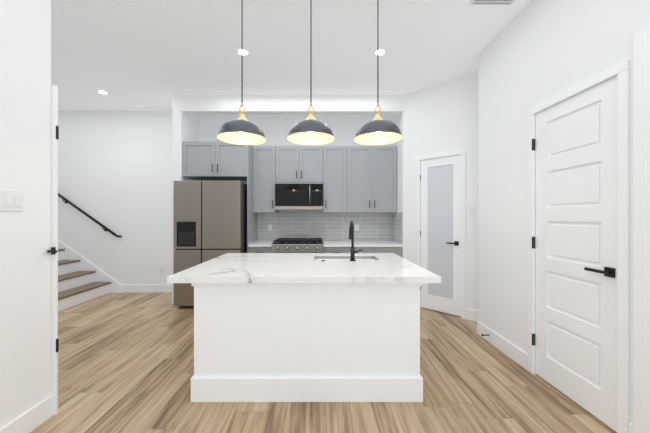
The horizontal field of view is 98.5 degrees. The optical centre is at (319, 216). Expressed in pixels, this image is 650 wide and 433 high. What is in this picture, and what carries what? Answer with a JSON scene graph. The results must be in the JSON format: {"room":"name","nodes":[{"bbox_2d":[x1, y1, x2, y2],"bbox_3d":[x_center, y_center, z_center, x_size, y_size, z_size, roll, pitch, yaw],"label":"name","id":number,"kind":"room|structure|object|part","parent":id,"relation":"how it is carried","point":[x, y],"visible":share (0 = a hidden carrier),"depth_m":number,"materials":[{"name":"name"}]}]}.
{"room":"kitchen","nodes":[
{"label":"kitchen","id":0,"kind":"room"},
{"bbox_2d":[0,0,50,428],"bbox_3d":[-1.905,-0.266,0.005,0.140,3.240,3.810,0,0,0],"label":"wall","id":1,"kind":"structure","parent":0,"point":[25,233],"depth_m":1.75,"materials":[{"name":"white paint"}]},
{"bbox_2d":[0,189,22,210],"bbox_3d":[-1.830,-0.093,1.640,0.010,0.125,0.170,0,0,0],"label":"light switch","id":2,"kind":"object","parent":1,"relation":"attached to","point":[11,200],"visible":1,"depth_m":1.66,"materials":[{"name":"white plastic"}]},
{"bbox_2d":[0,395,52,432],"bbox_3d":[-1.835,1.286,0.005,0.030,0.135,3.810,0,0,0],"label":"baseboard","id":3,"kind":"structure","parent":1,"relation":"attached to","point":[32,418],"depth_m":1.77,"materials":[{"name":"white paint"}]},
{"bbox_2d":[47,85,58,414],"bbox_3d":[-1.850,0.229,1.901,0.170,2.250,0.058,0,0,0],"label":"door","id":4,"kind":"structure","parent":1,"relation":"attached to","point":[53,251],"depth_m":1.91,"materials":[{"name":"white paint"}]},
{"bbox_2d":[173,95,198,294],"bbox_3d":[-2.223,-0.266,4.675,0.135,3.240,0.650,0,0,0],"label":"column","id":5,"kind":"structure","parent":0,"point":[185,127],"depth_m":4.35,"materials":[{"name":"white paint"}]},
{"bbox_2d":[58,111,391,284],"bbox_3d":[-1.525,-0.266,5.075,8.850,3.240,0.150,0,0,0],"label":"wall","id":6,"kind":"structure","parent":0,"point":[115,171],"depth_m":5.00,"materials":[{"name":"white paint"}]},
{"bbox_2d":[58,193,121,236],"bbox_3d":[-4.499,-0.316,4.952,1.926,1.377,0.095,0,0,0],"label":"stair handrail","id":7,"kind":"object","parent":6,"relation":"attached to","point":[66,201],"visible":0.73,"depth_m":4.91,"materials":[{"name":"black metal"}]},
{"bbox_2d":[58,240,121,292],"bbox_3d":[-4.588,0.536,4.989,2.135,1.636,0.018,0,0,0],"label":"trim","id":8,"kind":"structure","parent":6,"relation":"attached to","point":[87,265],"depth_m":4.98,"materials":[{"name":"white paint"}]},
{"bbox_2d":[122,285,172,292],"bbox_3d":[-4.020,1.286,4.993,3.460,0.135,0.015,0,0,0],"label":"baseboard","id":9,"kind":"structure","parent":6,"relation":"attached to","point":[125,288],"depth_m":4.98,"materials":[{"name":"white paint"}]},
{"bbox_2d":[159,267,163,273],"bbox_3d":[-2.830,0.964,4.997,0.080,0.120,0.006,0,0,0],"label":"outlet","id":10,"kind":"object","parent":6,"relation":"attached to","point":[161,270],"visible":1,"depth_m":4.99,"materials":[{"name":"white plastic"}]},
{"bbox_2d":[183,142,254,180],"bbox_3d":[-1.635,-0.901,4.529,1.032,0.550,0.300,0,0,0],"label":"upper cabinet","id":11,"kind":"object","parent":6,"relation":"attached to","point":[202,161],"depth_m":4.39,"materials":[{"name":"grey wood"}]},
{"bbox_2d":[252,146,278,212],"bbox_3d":[-0.900,-0.621,4.829,0.437,1.110,0.336,0,0,0],"label":"upper cabinet","id":12,"kind":"object","parent":6,"relation":"attached to","point":[266,157],"depth_m":4.67,"materials":[{"name":"grey wood"}]},
{"bbox_2d":[279,146,322,182],"bbox_3d":[-0.346,-0.871,4.829,0.792,0.610,0.336,0,0,0],"label":"upper cabinet","id":13,"kind":"object","parent":6,"relation":"attached to","point":[297,164],"depth_m":4.67,"materials":[{"name":"grey wood"}]},
{"bbox_2d":[275,183,322,209],"bbox_3d":[-0.345,-0.338,4.771,0.786,0.446,0.418,0,0,0],"label":"microwave","id":14,"kind":"object","parent":13,"relation":"attached to","point":[298,196],"visible":0.96,"depth_m":4.60,"materials":[{"name":"silver metal"}]},
{"bbox_2d":[257,210,402,243],"bbox_3d":[0.085,0.156,4.684,2.406,0.544,0.627,0,0,0],"label":"backsplash","id":15,"kind":"structure","parent":6,"relation":"attached to","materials":[{"name":"tile"}]},
{"bbox_2d":[319,146,350,212],"bbox_3d":[0.250,-0.621,4.829,0.519,1.110,0.336,0,0,0],"label":"upper cabinet","id":16,"kind":"object","parent":6,"relation":"attached to","point":[336,182],"depth_m":4.67,"materials":[{"name":"grey wood"}]},
{"bbox_2d":[351,146,396,212],"bbox_3d":[0.834,-0.621,4.829,0.893,1.110,0.336,0,0,0],"label":"upper cabinet","id":17,"kind":"object","parent":6,"relation":"attached to","point":[357,179],"depth_m":4.67,"materials":[{"name":"grey wood"}]},
{"bbox_2d":[51,0,530,110],"bbox_3d":[-1.525,-1.936,1.550,8.850,0.100,7.300,0,0,0],"label":"ceiling","id":18,"kind":"structure","parent":0,"point":[141,55],"depth_m":3.11,"materials":[{"name":"white paint"}]},
{"bbox_2d":[217,0,265,144],"bbox_3d":[-0.640,-1.260,2.300,0.386,1.249,0.386,0,0,0],"label":"pendant light","id":19,"kind":"object","parent":18,"relation":"hanging from","point":[241,130],"visible":1,"depth_m":2.30,"materials":[{"name":"grey metal"}]},
{"bbox_3d":[-0.640,-0.783,2.300,0.386,0.294,0.386,0,0,0],"label":"lamp shade","id":20,"kind":"part","parent":19,"relation":"part of","materials":[{"name":"grey metal"}]},
{"bbox_3d":[-0.640,-1.405,2.300,0.120,0.961,0.120,0,0,0],"label":"cord","id":21,"kind":"part","parent":19,"relation":"part of","materials":[{"name":"black metal"}]},
{"bbox_2d":[237,49,248,55],"bbox_3d":[-0.884,-1.884,3.215,0.132,0.004,0.132,0,0,0],"label":"recessed light","id":22,"kind":"object","parent":18,"relation":"in","point":[245,52],"visible":0.94,"depth_m":3.21,"materials":[{"name":"white"}]},
{"bbox_2d":[287,0,333,144],"bbox_3d":[-0.074,-1.260,2.300,0.386,1.249,0.386,0,0,0],"label":"pendant light","id":23,"kind":"object","parent":18,"relation":"hanging from","point":[310,130],"visible":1,"depth_m":2.30,"materials":[{"name":"grey metal"}]},
{"bbox_3d":[-0.074,-0.783,2.300,0.386,0.294,0.386,0,0,0],"label":"lamp shade","id":24,"kind":"part","parent":23,"relation":"part of","materials":[{"name":"grey metal"}]},
{"bbox_3d":[-0.074,-1.405,2.300,0.120,0.961,0.120,0,0,0],"label":"cord","id":25,"kind":"part","parent":23,"relation":"part of","materials":[{"name":"black metal"}]},
{"bbox_3d":[-0.074,-0.729,2.300,0.060,0.105,0.060,0,0,0],"label":"bulb","id":26,"kind":"part","parent":23,"relation":"part of","materials":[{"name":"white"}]},
{"bbox_2d":[354,0,401,144],"bbox_3d":[0.476,-1.260,2.300,0.386,1.249,0.386,0,0,0],"label":"pendant light","id":27,"kind":"object","parent":18,"relation":"hanging from","point":[377,130],"visible":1,"depth_m":2.30,"materials":[{"name":"grey metal"}]},
{"bbox_3d":[0.476,-0.783,2.300,0.386,0.294,0.386,0,0,0],"label":"lamp shade","id":28,"kind":"part","parent":27,"relation":"part of","materials":[{"name":"grey metal"}]},
{"bbox_3d":[0.476,-1.405,2.300,0.120,0.961,0.120,0,0,0],"label":"cord","id":29,"kind":"part","parent":27,"relation":"part of","materials":[{"name":"black metal"}]},
{"bbox_3d":[0.476,-0.729,2.300,0.060,0.105,0.060,0,0,0],"label":"bulb","id":30,"kind":"part","parent":27,"relation":"part of","materials":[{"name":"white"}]},
{"bbox_2d":[374,49,385,55],"bbox_3d":[0.689,-1.884,3.215,0.132,0.004,0.132,0,0,0],"label":"recessed light","id":31,"kind":"object","parent":18,"relation":"in","point":[382,51],"visible":0.92,"depth_m":3.21,"materials":[{"name":"white"}]},
{"bbox_2d":[469,0,514,4],"bbox_3d":[1.510,-1.881,2.385,0.380,0.009,0.200,0,0,0],"label":"ceiling vent","id":32,"kind":"object","parent":18,"relation":"in","point":[491,2],"visible":1,"depth_m":2.46,"materials":[{"name":"white metal"}]},
{"bbox_2d":[30,293,616,432],"bbox_3d":[-1.525,1.404,1.550,8.850,0.100,7.300,0,0,0],"label":"floor","id":33,"kind":"structure","parent":0,"point":[125,362],"depth_m":2.15,"materials":[{"name":"brown wood"}]},
{"bbox_2d":[58,249,110,310],"bbox_3d":[-4.680,0.671,4.258,1.950,1.365,1.435,0,0,0],"label":"stairs","id":34,"kind":"structure","parent":33,"relation":"on","point":[76,286],"depth_m":4.60,"materials":[{"name":"white paint"}]},
{"bbox_2d":[174,181,246,306],"bbox_3d":[-1.653,0.414,4.519,0.975,1.879,0.881,0,0,0],"label":"refrigerator","id":35,"kind":"object","parent":33,"relation":"on","point":[210,220],"visible":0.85,"depth_m":4.08,"materials":[{"name":"silver metal"}]},
{"bbox_2d":[247,245,271,252],"bbox_3d":[-0.934,0.915,4.688,0.367,0.878,0.616,0,0,0],"label":"base cabinet","id":36,"kind":"object","parent":33,"relation":"on","point":[248,250],"depth_m":4.39,"materials":[{"name":"grey"}]},
{"bbox_2d":[247,241,272,248],"bbox_3d":[-0.934,0.452,4.673,0.368,0.045,0.646,0,0,0],"label":"countertop","id":37,"kind":"structure","parent":36,"relation":"on","point":[254,244],"depth_m":4.38,"materials":[{"name":"white stone"}]},
{"bbox_2d":[272,238,322,252],"bbox_3d":[-0.348,0.868,4.627,0.800,0.972,0.706,0,0,0],"label":"range","id":38,"kind":"object","parent":33,"relation":"on","point":[297,245],"visible":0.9,"depth_m":4.32,"materials":[{"name":"silver metal"}]},
{"bbox_2d":[191,285,422,401],"bbox_3d":[-0.096,0.914,2.655,1.695,0.880,1.236,0,0,0],"label":"kitchen island","id":39,"kind":"object","parent":33,"relation":"on","point":[306,327],"depth_m":2.06,"materials":[{"name":"white paint"}]},
{"bbox_2d":[167,261,440,284],"bbox_3d":[-0.113,0.452,2.373,1.948,0.045,0.765,0,0,0],"label":"island countertop","id":40,"kind":"structure","parent":39,"relation":"on","point":[211,272],"depth_m":2.11,"materials":[{"name":"white stone"}]},
{"bbox_2d":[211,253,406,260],"bbox_3d":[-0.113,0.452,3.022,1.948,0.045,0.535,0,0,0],"label":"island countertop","id":41,"kind":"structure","parent":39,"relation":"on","point":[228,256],"depth_m":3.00,"materials":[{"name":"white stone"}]},
{"bbox_2d":[315,257,378,260],"bbox_3d":[0.270,0.568,2.942,0.684,0.253,0.397,0,0,0],"label":"sink","id":42,"kind":"object","parent":41,"relation":"in","point":[316,258],"depth_m":3.09,"materials":[{"name":"silver metal"}]},
{"bbox_2d":[323,249,349,252],"bbox_3d":[0.286,0.915,4.688,0.463,0.878,0.616,0,0,0],"label":"base cabinet","id":43,"kind":"object","parent":33,"relation":"on","point":[324,250],"depth_m":4.39,"materials":[{"name":"grey"}]},
{"bbox_2d":[355,249,401,256],"bbox_3d":[0.868,0.915,4.688,0.820,0.878,0.616,0,0,0],"label":"base cabinet","id":44,"kind":"object","parent":33,"relation":"on","point":[398,252],"depth_m":4.38,"materials":[{"name":"grey"}]},
{"bbox_2d":[323,241,402,248],"bbox_3d":[0.670,0.452,4.673,1.233,0.045,0.646,0,0,0],"label":"countertop","id":45,"kind":"structure","parent":44,"relation":"on","point":[326,244],"depth_m":4.38,"materials":[{"name":"white stone"}]},
{"bbox_2d":[392,112,402,257],"bbox_3d":[1.350,-0.266,4.685,0.120,3.240,0.630,0,0,0],"label":"wall","id":46,"kind":"structure","parent":0,"point":[397,119],"depth_m":4.54,"materials":[{"name":"white paint"}]},
{"bbox_2d":[403,70,478,310],"bbox_3d":[1.882,-0.266,3.842,1.556,3.240,0.120,0,0,45],"label":"wall","id":47,"kind":"structure","parent":0,"point":[470,113],"depth_m":3.88,"materials":[{"name":"white paint"}]},
{"bbox_2d":[181,95,402,113],"bbox_3d":[-0.432,-1.761,4.420,3.445,0.250,0.140,0,0,0],"label":"header","id":48,"kind":"object","parent":47,"relation":"attached to","point":[284,104],"visible":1,"depth_m":4.35,"materials":[{"name":"white paint"}]},
{"bbox_2d":[420,155,460,315],"bbox_3d":[1.689,0.256,3.953,0.086,2.172,0.574,0,0,-45],"label":"pantry door","id":49,"kind":"structure","parent":47,"relation":"in","point":[440,231],"depth_m":3.94,"materials":[{"name":"white paint"}]},
{"bbox_2d":[416,149,465,318],"bbox_3d":[1.684,0.233,3.944,0.684,2.242,0.018,0,0,45],"label":"door frame","id":50,"kind":"structure","parent":47,"relation":"attached to","point":[463,229],"depth_m":3.73,"materials":[{"name":"white paint"}]},
{"bbox_2d":[466,309,478,321],"bbox_3d":[1.833,1.286,3.796,1.561,0.135,0.015,0,0,45],"label":"baseboard","id":51,"kind":"structure","parent":47,"relation":"attached to","point":[472,315],"depth_m":3.64,"materials":[{"name":"white paint"}]},
{"bbox_2d":[479,0,535,373],"bbox_3d":[2.295,-0.266,2.826,0.910,3.240,0.848,0,0,0],"label":"wall","id":52,"kind":"structure","parent":0,"point":[506,78],"depth_m":2.76,"materials":[{"name":"white paint"}]},
{"bbox_2d":[477,321,527,369],"bbox_3d":[1.833,1.286,2.864,0.015,0.135,0.803,0,0,0],"label":"baseboard","id":53,"kind":"structure","parent":52,"relation":"attached to","point":[519,356],"depth_m":2.77,"materials":[{"name":"white paint"}]},
{"bbox_2d":[620,0,649,423],"bbox_3d":[2.295,-0.266,-0.092,0.910,3.240,3.615,0,0,0],"label":"wall","id":54,"kind":"structure","parent":0,"point":[634,17],"depth_m":1.66,"materials":[{"name":"white paint"}]},
{"bbox_2d":[528,26,649,432],"bbox_3d":[1.840,0.154,1.987,0.092,2.400,0.934,0,0,0],"label":"door","id":55,"kind":"structure","parent":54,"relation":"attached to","point":[641,231],"depth_m":1.89,"materials":[{"name":"white paint"}]},
{"bbox_2d":[629,423,632,432],"bbox_3d":[1.833,1.286,-0.122,0.015,0.135,3.555,0,0,0],"label":"baseboard","id":56,"kind":"structure","parent":54,"relation":"attached to","point":[630,424],"depth_m":1.65,"materials":[{"name":"white paint"}]}
]}

